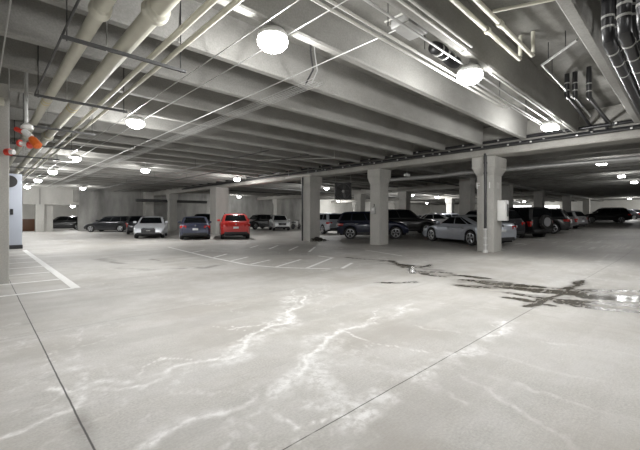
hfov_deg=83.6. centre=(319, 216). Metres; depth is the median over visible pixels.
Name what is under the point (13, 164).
ceiling beam
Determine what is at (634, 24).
insulated pipe
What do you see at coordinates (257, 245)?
parking lines
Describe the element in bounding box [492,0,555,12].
pipe
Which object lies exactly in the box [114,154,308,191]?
sprinkler
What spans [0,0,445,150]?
ceiling beam
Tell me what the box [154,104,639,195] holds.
girder
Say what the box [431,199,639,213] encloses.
wall
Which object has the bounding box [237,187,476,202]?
ceiling beam
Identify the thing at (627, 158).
duct pipe
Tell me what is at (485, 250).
downpipe
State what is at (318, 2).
conduit
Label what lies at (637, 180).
ceiling beam
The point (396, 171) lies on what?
ceiling beam
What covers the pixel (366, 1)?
conduit
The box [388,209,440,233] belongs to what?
suv
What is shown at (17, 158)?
ceiling beam
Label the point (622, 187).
ceiling beam
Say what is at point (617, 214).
suv
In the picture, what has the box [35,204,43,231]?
column
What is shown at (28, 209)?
wall
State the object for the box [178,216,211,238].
sedan
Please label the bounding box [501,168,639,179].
ceiling beam
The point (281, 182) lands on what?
ceiling beam
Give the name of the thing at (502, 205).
box
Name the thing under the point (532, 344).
floor
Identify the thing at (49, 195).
lintel
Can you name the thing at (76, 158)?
ceiling light
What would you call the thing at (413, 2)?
conduit
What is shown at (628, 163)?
ceiling beam
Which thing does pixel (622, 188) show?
ceiling beam
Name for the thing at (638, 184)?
ceiling beam
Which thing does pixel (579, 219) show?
wagon
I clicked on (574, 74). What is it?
riser pipe
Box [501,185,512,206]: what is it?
column
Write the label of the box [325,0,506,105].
conduit
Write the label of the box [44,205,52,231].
wall pier
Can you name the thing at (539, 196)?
column
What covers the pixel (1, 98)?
thermostat box
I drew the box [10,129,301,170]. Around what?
ceiling beam
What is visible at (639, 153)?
ceiling beam
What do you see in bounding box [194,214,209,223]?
suv
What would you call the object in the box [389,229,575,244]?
bay
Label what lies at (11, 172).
ceiling beam
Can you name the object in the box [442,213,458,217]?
suv
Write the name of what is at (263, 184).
ceiling beam
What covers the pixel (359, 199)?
column
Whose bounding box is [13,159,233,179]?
ceiling beam
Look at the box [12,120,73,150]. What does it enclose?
hanger
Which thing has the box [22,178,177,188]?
ceiling beam
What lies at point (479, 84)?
conduit
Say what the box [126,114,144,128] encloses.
ceiling light
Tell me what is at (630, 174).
ceiling beam
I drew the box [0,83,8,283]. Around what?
column
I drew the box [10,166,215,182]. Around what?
ceiling beam
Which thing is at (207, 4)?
pipe
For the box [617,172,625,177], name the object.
ceiling light
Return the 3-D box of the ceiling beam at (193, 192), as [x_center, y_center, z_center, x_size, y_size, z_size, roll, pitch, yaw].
[6.172,-3.185,60.843,62.800,0.770,0.260,0,0,-44]
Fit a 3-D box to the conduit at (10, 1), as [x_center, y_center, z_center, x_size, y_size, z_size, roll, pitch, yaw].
[-14.998,-2.550,16.098,0.020,0.020,36.000,0,0,-44]
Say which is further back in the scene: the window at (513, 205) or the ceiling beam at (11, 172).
the window at (513, 205)
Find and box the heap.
[310,237,328,241]
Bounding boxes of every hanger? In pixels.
[9,159,45,169]
[11,155,59,159]
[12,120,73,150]
[20,93,94,135]
[34,45,127,112]
[53,149,72,161]
[61,0,185,72]
[285,170,311,178]
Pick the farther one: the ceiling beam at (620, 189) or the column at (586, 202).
the column at (586, 202)
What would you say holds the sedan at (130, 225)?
on the floor
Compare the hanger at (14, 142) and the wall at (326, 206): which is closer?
the hanger at (14, 142)
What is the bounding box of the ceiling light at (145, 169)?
[141,163,149,172]
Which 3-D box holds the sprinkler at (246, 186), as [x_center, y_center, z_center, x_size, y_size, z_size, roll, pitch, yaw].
[12.905,-3.018,48.299,54.600,1.025,0.090,0,0,-44]
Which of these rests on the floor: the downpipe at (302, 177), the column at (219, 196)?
the column at (219, 196)
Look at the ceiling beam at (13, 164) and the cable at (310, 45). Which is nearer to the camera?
the cable at (310, 45)
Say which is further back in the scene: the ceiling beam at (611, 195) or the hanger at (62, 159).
the ceiling beam at (611, 195)
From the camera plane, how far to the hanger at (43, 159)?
17.23 m
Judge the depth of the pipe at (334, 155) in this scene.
16.71 m
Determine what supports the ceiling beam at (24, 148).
attached to the ceiling
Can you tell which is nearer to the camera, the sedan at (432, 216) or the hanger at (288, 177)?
the hanger at (288, 177)
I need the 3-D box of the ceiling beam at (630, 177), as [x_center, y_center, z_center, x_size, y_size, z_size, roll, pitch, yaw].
[24.248,-3.185,25.112,0.260,0.770,18.600,0,0,-44]
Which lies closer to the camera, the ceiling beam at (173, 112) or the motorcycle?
the ceiling beam at (173, 112)
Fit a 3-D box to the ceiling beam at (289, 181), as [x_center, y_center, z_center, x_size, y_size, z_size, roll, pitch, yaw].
[17.877,-3.185,48.596,62.800,0.770,0.260,0,0,-44]
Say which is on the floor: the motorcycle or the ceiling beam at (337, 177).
the motorcycle
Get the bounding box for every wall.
[23,204,76,218]
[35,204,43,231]
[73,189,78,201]
[77,188,301,230]
[320,199,430,215]
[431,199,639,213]
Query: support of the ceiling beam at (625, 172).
attached to the ceiling
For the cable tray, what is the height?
0.059 m
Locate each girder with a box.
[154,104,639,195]
[257,181,476,199]
[331,189,533,202]
[403,166,603,200]
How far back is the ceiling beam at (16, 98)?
12.15 m
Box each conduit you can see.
[0,0,11,72]
[31,0,298,180]
[31,0,347,185]
[48,30,395,185]
[311,0,507,107]
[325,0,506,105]
[363,0,567,132]
[397,0,466,52]
[408,0,472,47]
[476,83,541,123]
[489,72,575,132]
[511,107,552,131]
[541,31,591,116]
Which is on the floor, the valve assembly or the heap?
the heap
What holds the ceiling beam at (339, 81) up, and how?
attached to the ceiling
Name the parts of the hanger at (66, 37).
rod, rod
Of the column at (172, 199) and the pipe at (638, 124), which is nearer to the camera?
the pipe at (638, 124)
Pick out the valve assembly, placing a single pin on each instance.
(33, 142)
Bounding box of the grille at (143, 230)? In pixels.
[141,228,154,232]
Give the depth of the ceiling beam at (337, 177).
31.20 m
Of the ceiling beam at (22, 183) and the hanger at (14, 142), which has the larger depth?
the ceiling beam at (22, 183)
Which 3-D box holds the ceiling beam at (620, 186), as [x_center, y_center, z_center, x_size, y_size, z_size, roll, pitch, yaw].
[30.928,-3.185,31.496,0.260,0.770,18.600,0,0,-44]
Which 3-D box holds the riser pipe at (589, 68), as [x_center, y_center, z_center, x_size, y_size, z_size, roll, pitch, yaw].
[7.518,-3.156,9.574,3.301,0.788,0.120,0,0,-44]
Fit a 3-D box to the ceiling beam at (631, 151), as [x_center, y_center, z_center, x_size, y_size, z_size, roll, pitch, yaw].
[14.229,-3.185,15.535,0.260,0.770,18.600,0,0,-44]
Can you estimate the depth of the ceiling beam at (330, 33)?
6.73 m
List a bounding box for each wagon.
[53,216,76,229]
[84,216,129,231]
[566,211,587,227]
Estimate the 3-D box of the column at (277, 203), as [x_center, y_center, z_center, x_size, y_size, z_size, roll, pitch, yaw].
[-5.764,-0.490,48.438,0.950,3.820,0.910,0,0,-44]
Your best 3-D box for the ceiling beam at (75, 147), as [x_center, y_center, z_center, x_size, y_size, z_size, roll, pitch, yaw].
[-10.272,-3.185,15.234,22.200,0.770,0.260,0,0,-44]
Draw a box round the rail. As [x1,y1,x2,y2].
[35,0,80,93]
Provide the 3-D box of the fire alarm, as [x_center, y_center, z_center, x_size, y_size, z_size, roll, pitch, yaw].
[-6.439,-2.414,7.435,0.162,2.271,0.146,0,0,0]
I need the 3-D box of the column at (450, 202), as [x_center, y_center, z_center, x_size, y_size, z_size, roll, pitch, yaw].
[16.970,-0.490,46.651,0.950,3.820,0.910,0,0,-44]
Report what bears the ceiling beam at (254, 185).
attached to the ceiling
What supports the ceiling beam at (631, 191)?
attached to the ceiling
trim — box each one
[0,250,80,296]
[39,188,40,203]
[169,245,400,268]
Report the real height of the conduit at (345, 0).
0.016 m
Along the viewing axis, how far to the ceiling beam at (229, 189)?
41.69 m
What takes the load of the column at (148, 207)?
on the floor
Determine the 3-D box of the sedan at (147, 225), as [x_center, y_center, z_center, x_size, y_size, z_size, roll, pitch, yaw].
[-11.828,0.672,25.206,2.180,1.455,4.757,0,0,-20]
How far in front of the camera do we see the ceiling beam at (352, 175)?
30.11 m
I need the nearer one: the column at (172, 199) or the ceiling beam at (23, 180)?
the ceiling beam at (23, 180)
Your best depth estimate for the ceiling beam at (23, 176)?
29.20 m
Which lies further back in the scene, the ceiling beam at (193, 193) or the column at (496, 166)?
the ceiling beam at (193, 193)
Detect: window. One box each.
[513,205,530,206]
[545,205,558,208]
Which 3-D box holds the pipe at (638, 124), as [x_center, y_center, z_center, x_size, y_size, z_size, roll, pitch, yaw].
[-1.466,-2.720,22.253,0.200,0.150,33.800,0,0,-44]
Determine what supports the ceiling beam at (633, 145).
attached to the ceiling
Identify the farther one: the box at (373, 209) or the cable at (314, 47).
the box at (373, 209)
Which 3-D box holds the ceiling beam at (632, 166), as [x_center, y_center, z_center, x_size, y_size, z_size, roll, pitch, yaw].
[18.682,-3.185,19.791,0.260,0.770,18.600,0,0,-44]
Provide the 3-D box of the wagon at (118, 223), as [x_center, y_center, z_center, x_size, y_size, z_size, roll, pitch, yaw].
[-19.793,0.647,34.000,4.387,1.505,2.160,0,0,0]
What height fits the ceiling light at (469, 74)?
1.125 m
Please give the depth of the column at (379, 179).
18.07 m
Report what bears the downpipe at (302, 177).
attached to the column at (311, 184)
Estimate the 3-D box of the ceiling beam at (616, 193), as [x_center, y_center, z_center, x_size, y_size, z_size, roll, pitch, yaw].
[39.834,-3.185,40.008,0.260,0.770,18.600,0,0,-44]
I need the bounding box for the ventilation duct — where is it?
[135,199,206,203]
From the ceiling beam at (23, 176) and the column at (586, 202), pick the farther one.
the column at (586, 202)
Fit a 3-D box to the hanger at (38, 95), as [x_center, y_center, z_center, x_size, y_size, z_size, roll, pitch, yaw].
[-4.889,-2.925,7.431,1.640,1.250,0.040,0,0,-44]
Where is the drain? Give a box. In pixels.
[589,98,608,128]
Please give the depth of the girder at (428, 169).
25.66 m
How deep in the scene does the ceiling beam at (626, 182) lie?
31.94 m
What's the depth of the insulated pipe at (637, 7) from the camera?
3.95 m
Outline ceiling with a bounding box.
[195,0,621,127]
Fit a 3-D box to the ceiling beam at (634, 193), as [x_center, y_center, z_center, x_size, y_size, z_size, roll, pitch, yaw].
[40.948,-3.185,41.072,0.260,0.770,18.600,0,0,-44]
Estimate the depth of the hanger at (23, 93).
9.54 m
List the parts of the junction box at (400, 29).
pipe frame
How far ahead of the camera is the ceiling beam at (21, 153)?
19.98 m
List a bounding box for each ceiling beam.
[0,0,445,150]
[0,35,413,154]
[0,67,384,158]
[9,155,245,178]
[9,169,206,183]
[9,171,198,185]
[10,91,360,162]
[10,107,338,165]
[10,119,318,168]
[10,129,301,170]
[10,137,285,172]
[10,144,270,174]
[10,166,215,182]
[11,163,224,181]
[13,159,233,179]
[18,151,257,176]
[22,174,191,186]
[22,176,184,187]
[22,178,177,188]
[22,180,171,188]
[22,182,165,189]
[22,183,160,190]
[22,184,155,191]
[39,0,483,145]
[193,192,445,204]
[193,193,437,204]
[202,191,437,203]
[217,0,527,138]
[229,188,476,203]
[229,189,437,201]
[229,191,457,204]
[231,191,435,202]
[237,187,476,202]
[252,186,458,200]
[254,185,476,201]
[263,184,476,200]
[272,182,518,202]
[289,181,521,201]
[298,180,533,201]
[322,179,533,200]
[325,176,554,201]
[342,174,561,201]
[360,173,573,201]
[384,0,579,131]
[391,169,582,200]
[398,169,592,200]
[421,142,639,166]
[432,143,639,169]
[445,148,639,171]
[456,153,639,171]
[467,161,639,175]
[476,162,639,177]
[501,165,639,177]
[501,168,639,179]
[501,170,639,181]
[508,173,639,182]
[514,175,639,183]
[520,177,639,185]
[526,179,639,186]
[531,180,639,187]
[536,182,639,187]
[541,183,639,188]
[545,184,639,189]
[549,186,639,190]
[556,0,639,122]
[556,187,639,190]
[557,188,639,191]
[561,189,639,192]
[567,190,639,193]
[569,190,636,192]
[570,191,639,194]
[573,192,639,194]
[576,193,633,195]
[578,193,639,195]
[583,195,626,196]
[594,194,639,195]
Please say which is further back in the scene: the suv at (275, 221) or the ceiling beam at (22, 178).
the suv at (275, 221)
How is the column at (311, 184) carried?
on the floor
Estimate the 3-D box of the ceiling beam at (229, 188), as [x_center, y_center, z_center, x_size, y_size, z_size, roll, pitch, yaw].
[11.492,-3.185,55.276,62.800,0.770,0.260,0,0,-44]
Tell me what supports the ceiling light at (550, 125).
hanging from the ceiling
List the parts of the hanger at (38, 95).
rod, rod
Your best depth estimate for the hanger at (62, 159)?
15.29 m
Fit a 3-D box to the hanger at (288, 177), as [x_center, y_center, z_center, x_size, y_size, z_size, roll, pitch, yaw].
[-1.319,-2.965,21.425,0.200,1.170,2.200,0,0,-44]
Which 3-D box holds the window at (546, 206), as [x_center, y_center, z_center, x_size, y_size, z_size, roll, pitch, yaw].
[42.402,-1.521,66.000,3.318,1.198,0.200,0,0,0]
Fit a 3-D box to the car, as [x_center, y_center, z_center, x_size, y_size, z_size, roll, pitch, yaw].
[12.102,0.375,22.684,2.369,2.068,4.984,-1,1,-20]
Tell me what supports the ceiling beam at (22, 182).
attached to the ceiling
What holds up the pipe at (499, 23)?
hanging from the ceiling
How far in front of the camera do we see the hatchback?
19.73 m
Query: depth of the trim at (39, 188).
33.87 m
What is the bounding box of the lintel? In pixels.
[22,185,78,204]
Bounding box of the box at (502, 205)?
[497,200,508,220]
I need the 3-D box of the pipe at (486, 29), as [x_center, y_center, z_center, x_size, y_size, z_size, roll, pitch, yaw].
[1.428,-3.228,4.574,6.786,0.524,0.108,0,0,-44]
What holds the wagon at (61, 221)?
on the floor
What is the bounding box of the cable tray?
[51,78,321,186]
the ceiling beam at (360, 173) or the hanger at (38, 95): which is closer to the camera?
the hanger at (38, 95)
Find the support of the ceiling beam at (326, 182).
attached to the ceiling
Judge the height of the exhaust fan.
2.500 m
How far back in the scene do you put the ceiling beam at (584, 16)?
5.72 m
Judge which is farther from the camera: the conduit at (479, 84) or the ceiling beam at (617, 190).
the ceiling beam at (617, 190)
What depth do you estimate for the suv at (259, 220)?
41.21 m
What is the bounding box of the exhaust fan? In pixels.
[335,175,351,199]
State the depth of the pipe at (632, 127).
14.24 m
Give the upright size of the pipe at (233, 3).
0.070 m
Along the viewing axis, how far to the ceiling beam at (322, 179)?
31.03 m
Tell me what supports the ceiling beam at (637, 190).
attached to the ceiling
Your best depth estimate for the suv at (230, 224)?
22.45 m
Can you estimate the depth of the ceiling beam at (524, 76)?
6.69 m
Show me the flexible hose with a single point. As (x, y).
(450, 62)
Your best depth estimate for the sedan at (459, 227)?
17.64 m
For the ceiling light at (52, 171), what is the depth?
20.35 m
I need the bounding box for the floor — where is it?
[0,218,639,449]
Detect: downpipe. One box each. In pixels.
[302,177,302,240]
[483,153,487,252]
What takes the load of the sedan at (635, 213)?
on the floor
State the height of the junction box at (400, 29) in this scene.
0.160 m
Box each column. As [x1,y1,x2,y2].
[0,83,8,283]
[143,192,153,215]
[166,194,177,229]
[210,187,228,234]
[273,199,281,214]
[301,176,321,240]
[354,194,365,210]
[368,169,390,244]
[394,200,398,208]
[398,191,411,209]
[445,198,454,212]
[459,178,474,214]
[472,155,506,251]
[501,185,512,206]
[534,190,544,206]
[562,195,570,210]
[583,199,589,213]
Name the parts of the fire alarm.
rod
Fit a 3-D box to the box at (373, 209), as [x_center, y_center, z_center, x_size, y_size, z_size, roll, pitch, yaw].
[2.695,-0.402,18.040,0.115,0.504,0.240,0,0,-44]
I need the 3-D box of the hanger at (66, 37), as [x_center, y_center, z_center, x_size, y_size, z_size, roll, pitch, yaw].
[-2.761,-2.925,5.205,1.640,1.250,0.040,0,0,-44]
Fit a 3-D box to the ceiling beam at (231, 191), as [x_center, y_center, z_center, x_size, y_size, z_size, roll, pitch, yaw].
[9.364,-3.185,57.503,62.800,0.770,0.260,0,0,-44]
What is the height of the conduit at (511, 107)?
0.028 m
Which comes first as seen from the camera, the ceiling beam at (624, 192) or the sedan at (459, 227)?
the sedan at (459, 227)
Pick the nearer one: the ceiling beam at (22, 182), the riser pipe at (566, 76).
the riser pipe at (566, 76)
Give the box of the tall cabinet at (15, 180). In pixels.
[9,173,22,248]
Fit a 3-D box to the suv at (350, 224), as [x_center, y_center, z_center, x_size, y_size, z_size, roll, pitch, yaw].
[3.322,0.501,22.683,4.411,1.823,2.248,-1,1,9]
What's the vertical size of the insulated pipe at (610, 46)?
1.288 m
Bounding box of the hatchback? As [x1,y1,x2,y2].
[465,210,524,235]
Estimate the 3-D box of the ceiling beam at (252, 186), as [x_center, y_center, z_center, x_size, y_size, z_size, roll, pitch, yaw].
[13.620,-3.185,53.050,62.800,0.770,0.260,0,0,-44]
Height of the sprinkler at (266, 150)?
0.952 m
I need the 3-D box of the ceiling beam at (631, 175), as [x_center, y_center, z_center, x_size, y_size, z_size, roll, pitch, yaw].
[23.135,-3.185,24.048,0.260,0.770,18.600,0,0,-44]
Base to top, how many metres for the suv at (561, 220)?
1.852 m
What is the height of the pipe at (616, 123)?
0.138 m
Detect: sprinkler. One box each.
[92,150,268,190]
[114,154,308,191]
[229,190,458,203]
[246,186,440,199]
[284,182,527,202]
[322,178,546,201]
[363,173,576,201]
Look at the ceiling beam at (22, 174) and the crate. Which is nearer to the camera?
the ceiling beam at (22, 174)
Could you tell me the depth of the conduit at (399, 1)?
5.07 m
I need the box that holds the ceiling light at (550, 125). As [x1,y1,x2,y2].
[541,117,558,131]
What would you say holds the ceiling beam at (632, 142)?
attached to the ceiling
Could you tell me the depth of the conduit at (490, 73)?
8.21 m
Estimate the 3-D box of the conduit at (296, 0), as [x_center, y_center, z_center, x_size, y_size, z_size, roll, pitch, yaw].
[-11.909,-2.700,16.629,0.018,0.016,39.500,0,0,-44]
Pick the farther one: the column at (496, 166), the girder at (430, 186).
the girder at (430, 186)
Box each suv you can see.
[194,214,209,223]
[217,213,249,238]
[268,215,289,230]
[337,211,408,238]
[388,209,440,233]
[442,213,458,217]
[549,208,572,233]
[584,207,631,222]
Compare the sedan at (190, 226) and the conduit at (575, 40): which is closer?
the conduit at (575, 40)
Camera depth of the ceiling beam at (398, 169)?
25.38 m
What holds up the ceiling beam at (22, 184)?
attached to the ceiling
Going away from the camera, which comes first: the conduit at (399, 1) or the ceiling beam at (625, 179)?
the conduit at (399, 1)
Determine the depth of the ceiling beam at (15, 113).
13.14 m
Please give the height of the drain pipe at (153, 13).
0.319 m
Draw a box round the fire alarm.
[3,68,15,155]
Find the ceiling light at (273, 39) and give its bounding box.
[257,25,287,53]
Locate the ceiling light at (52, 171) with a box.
[48,167,56,174]
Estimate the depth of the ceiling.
7.45 m
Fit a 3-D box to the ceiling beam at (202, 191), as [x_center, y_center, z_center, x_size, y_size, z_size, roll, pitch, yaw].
[7.236,-3.185,59.729,62.800,0.770,0.260,0,0,-44]
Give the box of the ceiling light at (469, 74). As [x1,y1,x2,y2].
[457,60,482,84]
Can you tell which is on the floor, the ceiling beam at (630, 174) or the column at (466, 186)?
the column at (466, 186)
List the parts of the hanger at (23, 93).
rod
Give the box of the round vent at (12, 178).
[9,175,16,186]
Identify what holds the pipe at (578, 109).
attached to the girder at (614, 113)
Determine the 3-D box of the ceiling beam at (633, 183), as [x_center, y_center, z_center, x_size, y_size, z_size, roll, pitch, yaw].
[28.701,-3.185,29.368,0.260,0.770,18.600,0,0,-44]
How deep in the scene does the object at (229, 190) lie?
39.75 m
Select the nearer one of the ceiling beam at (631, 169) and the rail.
the rail
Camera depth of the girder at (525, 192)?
48.23 m
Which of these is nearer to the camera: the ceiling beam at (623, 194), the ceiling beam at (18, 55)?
the ceiling beam at (18, 55)
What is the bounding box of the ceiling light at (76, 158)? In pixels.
[69,154,80,161]
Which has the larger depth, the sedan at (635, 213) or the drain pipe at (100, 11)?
the sedan at (635, 213)
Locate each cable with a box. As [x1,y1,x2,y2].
[305,45,313,84]
[311,47,317,82]
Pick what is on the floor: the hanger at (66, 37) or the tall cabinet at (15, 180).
the tall cabinet at (15, 180)
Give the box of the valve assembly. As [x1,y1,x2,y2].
[14,72,41,148]
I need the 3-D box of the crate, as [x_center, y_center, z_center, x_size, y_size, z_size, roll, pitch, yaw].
[-29.532,0.800,35.821,1.600,1.200,0.600,0,0,-44]
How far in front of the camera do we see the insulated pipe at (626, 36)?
4.33 m
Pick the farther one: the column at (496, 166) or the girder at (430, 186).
the girder at (430, 186)
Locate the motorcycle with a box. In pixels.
[291,220,300,228]
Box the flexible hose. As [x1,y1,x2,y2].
[428,41,460,68]
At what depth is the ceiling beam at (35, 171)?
25.60 m
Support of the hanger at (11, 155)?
hanging from the ceiling
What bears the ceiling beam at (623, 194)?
attached to the ceiling
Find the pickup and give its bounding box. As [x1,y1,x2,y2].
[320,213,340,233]
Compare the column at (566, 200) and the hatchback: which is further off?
the column at (566, 200)
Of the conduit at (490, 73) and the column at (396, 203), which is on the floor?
the column at (396, 203)
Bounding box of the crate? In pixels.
[23,219,34,230]
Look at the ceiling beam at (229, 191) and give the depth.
45.04 m
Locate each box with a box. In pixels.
[0,97,3,105]
[371,204,375,213]
[384,13,426,40]
[497,200,508,220]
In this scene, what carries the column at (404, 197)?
on the floor
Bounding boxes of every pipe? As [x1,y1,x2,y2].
[9,0,116,168]
[12,0,180,173]
[22,0,218,176]
[22,0,242,180]
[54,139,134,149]
[182,126,639,189]
[183,124,639,188]
[185,119,633,186]
[257,155,334,160]
[390,155,639,181]
[449,0,521,60]
[472,0,534,56]
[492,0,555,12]
[564,73,576,107]
[570,99,591,130]
[572,71,584,107]
[586,66,611,124]
[601,0,639,115]
[615,0,639,94]
[616,0,639,87]
[632,0,639,50]
[635,0,639,37]
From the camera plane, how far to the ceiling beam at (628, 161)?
20.55 m
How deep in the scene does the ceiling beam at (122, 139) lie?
14.77 m
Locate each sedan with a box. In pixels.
[126,216,144,233]
[133,216,167,237]
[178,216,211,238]
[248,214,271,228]
[420,213,447,222]
[422,215,516,245]
[627,209,639,219]
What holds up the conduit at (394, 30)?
attached to the ceiling beam at (339, 81)
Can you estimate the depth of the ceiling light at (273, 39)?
5.11 m
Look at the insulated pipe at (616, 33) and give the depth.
5.75 m

